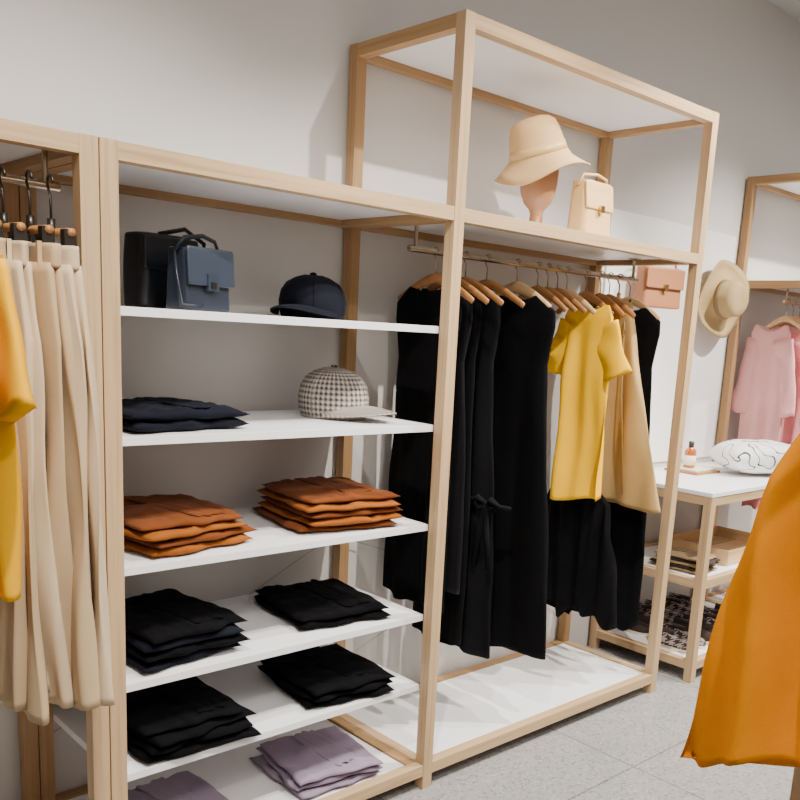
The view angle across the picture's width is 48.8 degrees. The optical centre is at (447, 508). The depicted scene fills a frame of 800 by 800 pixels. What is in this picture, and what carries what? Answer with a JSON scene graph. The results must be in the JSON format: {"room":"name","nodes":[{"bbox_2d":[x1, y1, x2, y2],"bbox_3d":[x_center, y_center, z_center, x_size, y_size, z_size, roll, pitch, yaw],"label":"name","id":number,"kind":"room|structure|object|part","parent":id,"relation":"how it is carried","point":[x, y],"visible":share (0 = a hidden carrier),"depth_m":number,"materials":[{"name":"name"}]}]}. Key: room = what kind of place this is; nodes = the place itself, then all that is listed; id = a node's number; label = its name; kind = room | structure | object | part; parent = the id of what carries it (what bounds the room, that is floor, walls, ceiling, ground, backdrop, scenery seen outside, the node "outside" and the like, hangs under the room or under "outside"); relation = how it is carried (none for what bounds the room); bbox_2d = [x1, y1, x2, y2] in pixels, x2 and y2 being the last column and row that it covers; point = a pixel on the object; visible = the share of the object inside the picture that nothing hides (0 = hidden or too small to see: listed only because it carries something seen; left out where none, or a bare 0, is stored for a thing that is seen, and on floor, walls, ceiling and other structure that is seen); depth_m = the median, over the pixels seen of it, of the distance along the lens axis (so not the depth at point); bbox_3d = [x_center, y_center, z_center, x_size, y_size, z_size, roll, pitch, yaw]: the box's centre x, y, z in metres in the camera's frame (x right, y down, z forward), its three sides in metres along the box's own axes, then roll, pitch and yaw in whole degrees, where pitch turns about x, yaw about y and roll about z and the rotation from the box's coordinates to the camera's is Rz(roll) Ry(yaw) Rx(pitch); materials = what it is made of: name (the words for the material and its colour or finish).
{"room":"clothing store","nodes":[
{"label":"clothing store","id":0,"kind":"room"},
{"bbox_2d":[0,0,799,799],"bbox_3d":[0.123,-0.863,3.691,10.500,3.400,0.100,-7,16,-43],"label":"wall","id":1,"kind":"structure","parent":0,"point":[262,84],"depth_m":3.08,"materials":[{"name":"white paint"}]},
{"bbox_2d":[603,208,736,461],"bbox_3d":[1.146,-0.850,4.614,1.160,1.230,0.012,-7,16,-43],"label":"wall panel","id":2,"kind":"object","parent":1,"relation":"attached to","point":[708,348],"depth_m":4.70,"materials":[{"name":"white paint"}]},
{"bbox_2d":[634,265,685,308],"bbox_3d":[1.013,-1.109,4.288,0.260,0.260,0.164,-4,13,-31],"label":"handbag","id":3,"kind":"object","parent":2,"relation":"attached to","point":[656,287],"visible":0.76,"depth_m":4.22,"materials":[{"name":"pink leather"}]},
{"bbox_2d":[698,260,748,337],"bbox_3d":[1.495,-1.124,4.731,0.407,0.410,0.202,-7,16,-43],"label":"straw hat","id":4,"kind":"object","parent":2,"relation":"attached to","point":[724,296],"visible":0.98,"depth_m":4.68,"materials":[{"name":"fabric"}]},
{"bbox_2d":[366,640,793,799],"bbox_3d":[1.938,1.356,2.075,10.500,0.100,5.674,-7,16,-43],"label":"floor","id":5,"kind":"structure","parent":0,"point":[628,746],"depth_m":3.33,"materials":[{"name":"tile"}]},
{"bbox_2d":[0,118,110,799],"bbox_3d":[-1.474,0.142,1.903,1.250,1.950,0.562,-7,16,-43],"label":"display rack","id":6,"kind":"object","parent":5,"relation":"on","point":[24,146],"visible":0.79,"depth_m":2.01,"materials":[{"name":"brown wood"}]},
{"bbox_2d":[0,252,36,601],"bbox_3d":[-0.981,-0.258,1.806,0.643,0.890,0.114,12,14,37],"label":"dress","id":7,"kind":"object","parent":6,"relation":"hanging from","point":[16,396],"visible":1,"depth_m":1.70,"materials":[{"name":"fabric"}]},
{"bbox_2d":[0,220,49,725],"bbox_3d":[-0.957,-0.126,1.869,0.295,1.171,0.080,11,14,35],"label":"dress","id":8,"kind":"object","parent":6,"relation":"hanging from","point":[23,680],"visible":0.55,"depth_m":1.89,"materials":[{"name":"beige fabric"}]},
{"bbox_2d":[0,166,73,708],"bbox_3d":[-0.929,-0.141,1.912,0.289,1.155,0.078,11,14,35],"label":"trousers","id":9,"kind":"object","parent":6,"relation":"hanging from","point":[58,675],"visible":0.48,"depth_m":1.88,"materials":[{"name":"beige fabric"}]},
{"bbox_2d":[8,169,100,710],"bbox_3d":[-0.869,-0.138,1.937,0.102,1.165,0.306,-7,16,-43],"label":"trousers","id":10,"kind":"object","parent":6,"relation":"hanging from","point":[62,434],"visible":0.57,"depth_m":1.89,"materials":[{"name":"beige fabric"}]},
{"bbox_2d":[27,173,114,705],"bbox_3d":[-0.853,-0.142,1.980,0.286,1.171,0.080,10,13,28],"label":"trousers","id":11,"kind":"object","parent":6,"relation":"hanging from","point":[87,396],"visible":0.29,"depth_m":1.94,"materials":[{"name":"beige fabric"}]},
{"bbox_2d":[18,137,454,799],"bbox_3d":[-0.623,0.031,2.705,1.094,1.950,0.562,-7,16,-43],"label":"shelving unit","id":12,"kind":"object","parent":5,"relation":"on","point":[125,168],"depth_m":2.61,"materials":[{"name":"brown wood"}]},
{"bbox_2d":[123,227,205,308],"bbox_3d":[-0.795,-0.672,2.460,0.207,0.226,0.139,-7,16,-43],"label":"tote bag","id":13,"kind":"object","parent":12,"relation":"on","point":[145,256],"visible":0.55,"depth_m":2.39,"materials":[{"name":"black leather"}]},
{"bbox_2d":[128,771,228,799],"bbox_3d":[-0.843,0.906,2.650,0.329,0.063,0.365,-7,16,-43],"label":"sweater","id":14,"kind":"object","parent":12,"relation":"on","point":[183,785],"visible":0.97,"depth_m":2.72,"materials":[{"name":"fabric"}]},
{"bbox_2d":[122,397,248,431],"bbox_3d":[-0.789,-0.265,2.426,0.379,0.070,0.381,-7,16,-43],"label":"sweater","id":15,"kind":"object","parent":12,"relation":"on","point":[139,414],"visible":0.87,"depth_m":2.33,"materials":[{"name":"fabric"}]},
{"bbox_2d":[125,588,250,672],"bbox_3d":[-0.831,0.342,2.570,0.378,0.108,0.442,-7,16,-43],"label":"shirts","id":16,"kind":"object","parent":12,"relation":"on","point":[164,628],"visible":0.92,"depth_m":2.47,"materials":[{"name":"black fabric"}]},
{"bbox_2d":[123,494,256,556],"bbox_3d":[-0.816,0.037,2.519,0.423,0.099,0.384,12,14,35],"label":"shirts","id":17,"kind":"object","parent":12,"relation":"on","point":[155,525],"visible":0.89,"depth_m":2.41,"materials":[{"name":"fabric"}]},
{"bbox_2d":[126,676,261,763],"bbox_3d":[-0.810,0.598,2.596,0.371,0.102,0.440,-7,16,-43],"label":"trousers","id":18,"kind":"object","parent":12,"relation":"on","point":[187,716],"visible":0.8,"depth_m":2.50,"materials":[{"name":"fabric"}]},
{"bbox_2d":[166,234,234,312],"bbox_3d":[-0.661,-0.627,2.339,0.120,0.201,0.199,9,13,28],"label":"blue satchel","id":19,"kind":"object","parent":12,"relation":"on","point":[198,278],"visible":0.99,"depth_m":2.31,"materials":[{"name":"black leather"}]},
{"bbox_3d":[-0.430,-0.659,2.715,0.208,0.141,0.326,5,11,7],"label":"navy baseball cap","id":20,"kind":"part","parent":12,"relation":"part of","materials":[{"name":"fabric"}]},
{"bbox_2d":[249,725,383,799],"bbox_3d":[-0.450,0.854,3.008,0.347,0.070,0.366,-6,14,-38],"label":"sweater","id":21,"kind":"object","parent":12,"relation":"on","point":[310,764],"visible":1,"depth_m":2.95,"materials":[{"name":"fabric"}]},
{"bbox_2d":[254,578,390,628],"bbox_3d":[-0.434,0.310,2.967,0.351,0.060,0.407,-5,14,-36],"label":"shirts","id":22,"kind":"object","parent":12,"relation":"on","point":[314,603],"visible":1,"depth_m":2.89,"materials":[{"name":"fabric"}]},
{"bbox_2d":[257,643,395,708],"bbox_3d":[-0.416,0.558,2.990,0.354,0.070,0.404,-5,14,-36],"label":"trousers","id":23,"kind":"object","parent":12,"relation":"on","point":[330,674],"visible":0.99,"depth_m":2.91,"materials":[{"name":"fabric"}]},
{"bbox_2d":[252,476,403,531],"bbox_3d":[-0.394,-0.022,2.885,0.387,0.120,0.406,-5,14,-35],"label":"shirts","id":24,"kind":"object","parent":12,"relation":"on","point":[318,503],"visible":1,"depth_m":2.77,"materials":[{"name":"fabric"}]},
{"bbox_3d":[-0.331,-0.377,2.858,0.227,0.171,0.355,-7,16,-43],"label":"houndstooth cap","id":25,"kind":"part","parent":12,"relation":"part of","materials":[{"name":"fabric"}]},
{"bbox_2d":[332,9,718,788],"bbox_3d":[0.315,-0.360,3.520,1.449,2.504,0.562,-7,16,-43],"label":"display rack","id":26,"kind":"object","parent":5,"relation":"on","point":[456,716],"visible":0.9,"depth_m":3.30,"materials":[{"name":"brown wood"}]},
{"bbox_2d":[383,246,473,613],"bbox_3d":[-0.076,-0.273,3.166,0.064,1.291,0.397,-7,16,-43],"label":"dress","id":27,"kind":"object","parent":26,"relation":"hanging from","point":[410,470],"visible":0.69,"depth_m":3.19,"materials":[{"name":"fabric"}]},
{"bbox_2d":[421,279,488,594],"bbox_3d":[-0.030,-0.309,3.211,0.065,1.231,0.411,-7,16,-43],"label":"dress","id":28,"kind":"object","parent":26,"relation":"hanging from","point":[457,485],"visible":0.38,"depth_m":3.16,"materials":[{"name":"fabric"}]},
{"bbox_2d":[412,251,503,645],"bbox_3d":[0.027,-0.198,3.283,0.068,1.470,0.394,-7,16,-43],"label":"dress","id":29,"kind":"object","parent":26,"relation":"hanging from","point":[451,619],"visible":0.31,"depth_m":3.23,"materials":[{"name":"fabric"}]},
{"bbox_2d":[421,254,524,658],"bbox_3d":[0.090,-0.184,3.357,0.097,1.521,0.463,-5,14,-36],"label":"dress","id":30,"kind":"object","parent":26,"relation":"hanging from","point":[476,621],"visible":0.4,"depth_m":3.30,"materials":[{"name":"fabric"}]},
{"bbox_2d":[490,258,555,659],"bbox_3d":[0.263,-0.171,3.435,0.098,1.556,0.480,-7,16,-43],"label":"dress","id":31,"kind":"object","parent":26,"relation":"hanging from","point":[521,534],"visible":0.65,"depth_m":3.38,"materials":[{"name":"fabric"}]},
{"bbox_2d":[494,115,589,222],"bbox_3d":[0.347,-1.230,3.252,0.328,0.413,0.354,-7,16,-43],"label":"hat","id":32,"kind":"object","parent":26,"relation":"on","point":[538,148],"visible":0.93,"depth_m":3.14,"materials":[{"name":"beige fabric"}]},
{"bbox_2d":[517,262,566,311],"bbox_3d":[0.349,-0.862,3.423,0.018,0.189,0.311,-7,16,-43],"label":"wooden hanger","id":33,"kind":"object","parent":26,"relation":"hanging from","point":[542,291],"visible":0.7,"depth_m":3.39,"materials":[{"name":"brown wood"}]},
{"bbox_2d":[526,263,576,312],"bbox_3d":[0.392,-0.868,3.464,0.018,0.189,0.311,-7,16,-43],"label":"wooden hanger","id":34,"kind":"object","parent":26,"relation":"hanging from","point":[563,299],"visible":0.59,"depth_m":3.41,"materials":[{"name":"brown wood"}]},
{"bbox_2d":[543,265,586,313],"bbox_3d":[0.436,-0.873,3.505,0.018,0.189,0.311,-7,16,-43],"label":"wooden hanger","id":35,"kind":"object","parent":26,"relation":"hanging from","point":[577,304],"visible":0.57,"depth_m":3.45,"materials":[{"name":"brown wood"}]},
{"bbox_2d":[547,266,595,314],"bbox_3d":[0.479,-0.879,3.546,0.018,0.189,0.311,-7,16,-43],"label":"wooden hanger","id":36,"kind":"object","parent":26,"relation":"hanging from","point":[575,295],"visible":0.49,"depth_m":3.50,"materials":[{"name":"brown wood"}]},
{"bbox_2d":[547,271,624,630],"bbox_3d":[0.606,-0.245,3.829,0.129,1.527,0.466,-5,14,-36],"label":"dress","id":37,"kind":"object","parent":26,"relation":"hanging from","point":[582,568],"visible":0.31,"depth_m":3.85,"materials":[{"name":"fabric"}]},
{"bbox_2d":[567,173,612,236],"bbox_3d":[0.544,-1.140,3.321,0.191,0.233,0.107,-7,16,-43],"label":"handbag","id":38,"kind":"object","parent":26,"relation":"on","point":[591,204],"visible":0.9,"depth_m":3.27,"materials":[{"name":"beige leather"}]},
{"bbox_2d":[548,269,632,500],"bbox_3d":[0.567,-0.505,3.686,0.454,0.966,0.135,11,14,34],"label":"dress","id":39,"kind":"object","parent":26,"relation":"hanging from","point":[587,353],"visible":0.91,"depth_m":3.68,"materials":[{"name":"fabric"}]},
{"bbox_2d":[591,272,635,318],"bbox_3d":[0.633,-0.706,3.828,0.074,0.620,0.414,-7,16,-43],"label":"wooden hanger","id":40,"kind":"object","parent":26,"relation":"hanging from","point":[621,304],"visible":0.03,"depth_m":3.70,"materials":[{"name":"wood"}]},
{"bbox_2d":[572,275,660,630],"bbox_3d":[0.753,-0.239,3.981,0.057,1.582,0.440,-7,16,-43],"label":"dress","id":41,"kind":"object","parent":26,"relation":"hanging from","point":[628,525],"visible":0.29,"depth_m":3.94,"materials":[{"name":"fabric"}]},
{"bbox_2d":[601,274,660,513],"bbox_3d":[0.767,-0.507,3.814,0.111,0.990,0.517,-7,16,-43],"label":"dress","id":42,"kind":"object","parent":26,"relation":"hanging from","point":[628,474],"visible":0.62,"depth_m":3.77,"materials":[{"name":"fabric"}]},
{"bbox_2d":[589,461,771,682],"bbox_3d":[1.351,0.281,4.665,1.047,0.920,0.609,-7,16,-43],"label":"display table","id":43,"kind":"object","parent":5,"relation":"on","point":[728,486],"visible":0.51,"depth_m":4.22,"materials":[{"name":"beige wood"}]},
{"bbox_2d":[625,609,650,636],"bbox_3d":[1.000,0.592,4.635,0.201,0.088,0.249,-7,16,-43],"label":"shoes","id":44,"kind":"object","parent":43,"relation":"on","point":[642,629],"visible":0.28,"depth_m":4.54,"materials":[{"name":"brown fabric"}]},
{"bbox_2d":[639,599,682,622],"bbox_3d":[1.160,0.572,4.785,0.201,0.088,0.249,-7,16,-43],"label":"shoes","id":45,"kind":"object","parent":43,"relation":"on","point":[669,614],"visible":0.33,"depth_m":4.76,"materials":[{"name":"fabric"}]},
{"bbox_2d":[660,621,706,652],"bbox_3d":[1.157,0.645,4.417,0.201,0.088,0.249,-7,16,-43],"label":"shoes","id":46,"kind":"object","parent":43,"relation":"on","point":[674,637],"visible":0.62,"depth_m":4.37,"materials":[{"name":"fabric"}]},
{"bbox_2d":[649,546,720,573],"bbox_3d":[1.172,0.253,4.349,0.230,0.080,0.318,-7,16,-43],"label":"shirts","id":47,"kind":"object","parent":43,"relation":"on","point":[682,559],"visible":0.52,"depth_m":4.29,"materials":[{"name":"fabric"}]},
{"bbox_2d":[665,592,705,614],"bbox_3d":[1.334,0.549,4.949,0.201,0.088,0.249,-7,16,-43],"label":"shoes","id":48,"kind":"object","parent":43,"relation":"on","point":[680,603],"visible":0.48,"depth_m":4.92,"materials":[{"name":"fabric"}]},
{"bbox_2d":[664,465,719,474],"bbox_3d":[1.300,-0.207,4.678,0.230,0.022,0.200,-7,16,-43],"label":"wooden tray","id":49,"kind":"object","parent":43,"relation":"on","point":[698,470],"visible":0.6,"depth_m":4.61,"materials":[{"name":"brown wood"}]},
{"bbox_2d":[683,441,696,467],"bbox_3d":[1.280,-0.284,4.638,0.064,0.139,0.064,-7,16,-43],"label":"bottle","id":50,"kind":"object","parent":49,"relation":"on","point":[689,461],"visible":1,"depth_m":4.62,"materials":[{"name":"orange glass"}]},
{"bbox_2d":[673,614,712,644],"bbox_3d":[1.309,0.625,4.561,0.201,0.088,0.249,-7,16,-43],"label":"shoes","id":51,"kind":"object","parent":43,"relation":"on","point":[706,629],"visible":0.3,"depth_m":4.55,"materials":[{"name":"brown fabric"}]},
{"bbox_2d":[702,607,718,625],"bbox_3d":[1.461,0.606,4.704,0.201,0.088,0.249,-7,16,-43],"label":"shoes","id":52,"kind":"object","parent":43,"relation":"on","point":[710,614],"visible":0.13,"depth_m":4.68,"materials":[{"name":"fabric"}]},
{"bbox_2d":[672,525,749,565],"bbox_3d":[1.475,0.197,4.732,0.540,0.078,0.372,-7,16,-43],"label":"wooden crate","id":53,"kind":"object","parent":43,"relation":"on","point":[728,544],"visible":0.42,"depth_m":4.79,"materials":[{"name":"brown wood"}]},
{"bbox_2d":[714,603,720,608],"bbox_3d":[1.613,0.586,4.848,0.201,0.088,0.249,-7,16,-43],"label":"shoes","id":54,"kind":"object","parent":43,"relation":"on","point":[717,606],"visible":0.04,"depth_m":4.86,"materials":[{"name":"brown fabric"}]},
{"bbox_2d":[708,439,789,473],"bbox_3d":[1.659,-0.276,4.699,0.470,0.171,0.302,-1,12,-20],"label":"patterned cushion","id":55,"kind":"object","parent":43,"relation":"on","point":[761,456],"visible":0.85,"depth_m":4.57,"materials":[{"name":"white fabric"}]},
{"bbox_2d":[705,172,799,602],"bbox_3d":[2.245,-0.612,5.341,1.300,2.504,0.562,-7,16,-43],"label":"display rack","id":56,"kind":"object","parent":5,"relation":"on","point":[787,185],"visible":0.5,"depth_m":4.93,"materials":[{"name":"brown wood"}]},
{"bbox_2d":[730,299,799,500],"bbox_3d":[1.793,-0.602,5.000,0.094,1.151,0.407,-5,14,-35],"label":"blouse","id":57,"kind":"object","parent":56,"relation":"hanging from","point":[764,392],"visible":0.78,"depth_m":4.95,"materials":[{"name":"fabric"}]},
{"bbox_2d":[741,300,799,509],"bbox_3d":[1.891,-0.568,5.010,0.110,1.210,0.426,-6,14,-38],"label":"blouse","id":58,"kind":"object","parent":56,"relation":"hanging from","point":[790,428],"visible":0.16,"depth_m":4.93,"materials":[{"name":"fabric"}]},
{"bbox_2d":[781,301,799,328],"bbox_3d":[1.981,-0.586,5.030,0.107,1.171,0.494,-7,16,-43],"label":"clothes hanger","id":59,"kind":"object","parent":56,"relation":"hanging from","point":[789,324],"visible":0.03,"depth_m":4.99,"materials":[{"name":"wood"}]},
{"bbox_2d":[790,767,799,799],"bbox_3d":[1.083,0.444,1.720,1.650,1.726,0.604,-7,16,-43],"label":"rack","id":60,"kind":"object","parent":5,"relation":"on","point":[795,788],"visible":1,"depth_m":1.81,"materials":[{"name":"brown wood"}]},
{"bbox_2d":[680,433,799,767],"bbox_3d":[0.708,0.082,1.249,0.188,0.886,0.736,-7,16,-43],"label":"dress","id":61,"kind":"object","parent":60,"relation":"hanging from","point":[747,709],"visible":1,"depth_m":1.41,"materials":[{"name":"fabric"}]},
{"bbox_2d":[768,0,799,20],"bbox_3d":[2.140,-2.070,1.387,10.500,0.100,5.674,-7,16,-43],"label":"ceiling","id":62,"kind":"structure","parent":0,"point":[792,7],"depth_m":4.75,"materials":[{"name":"grey paint"}]}
]}

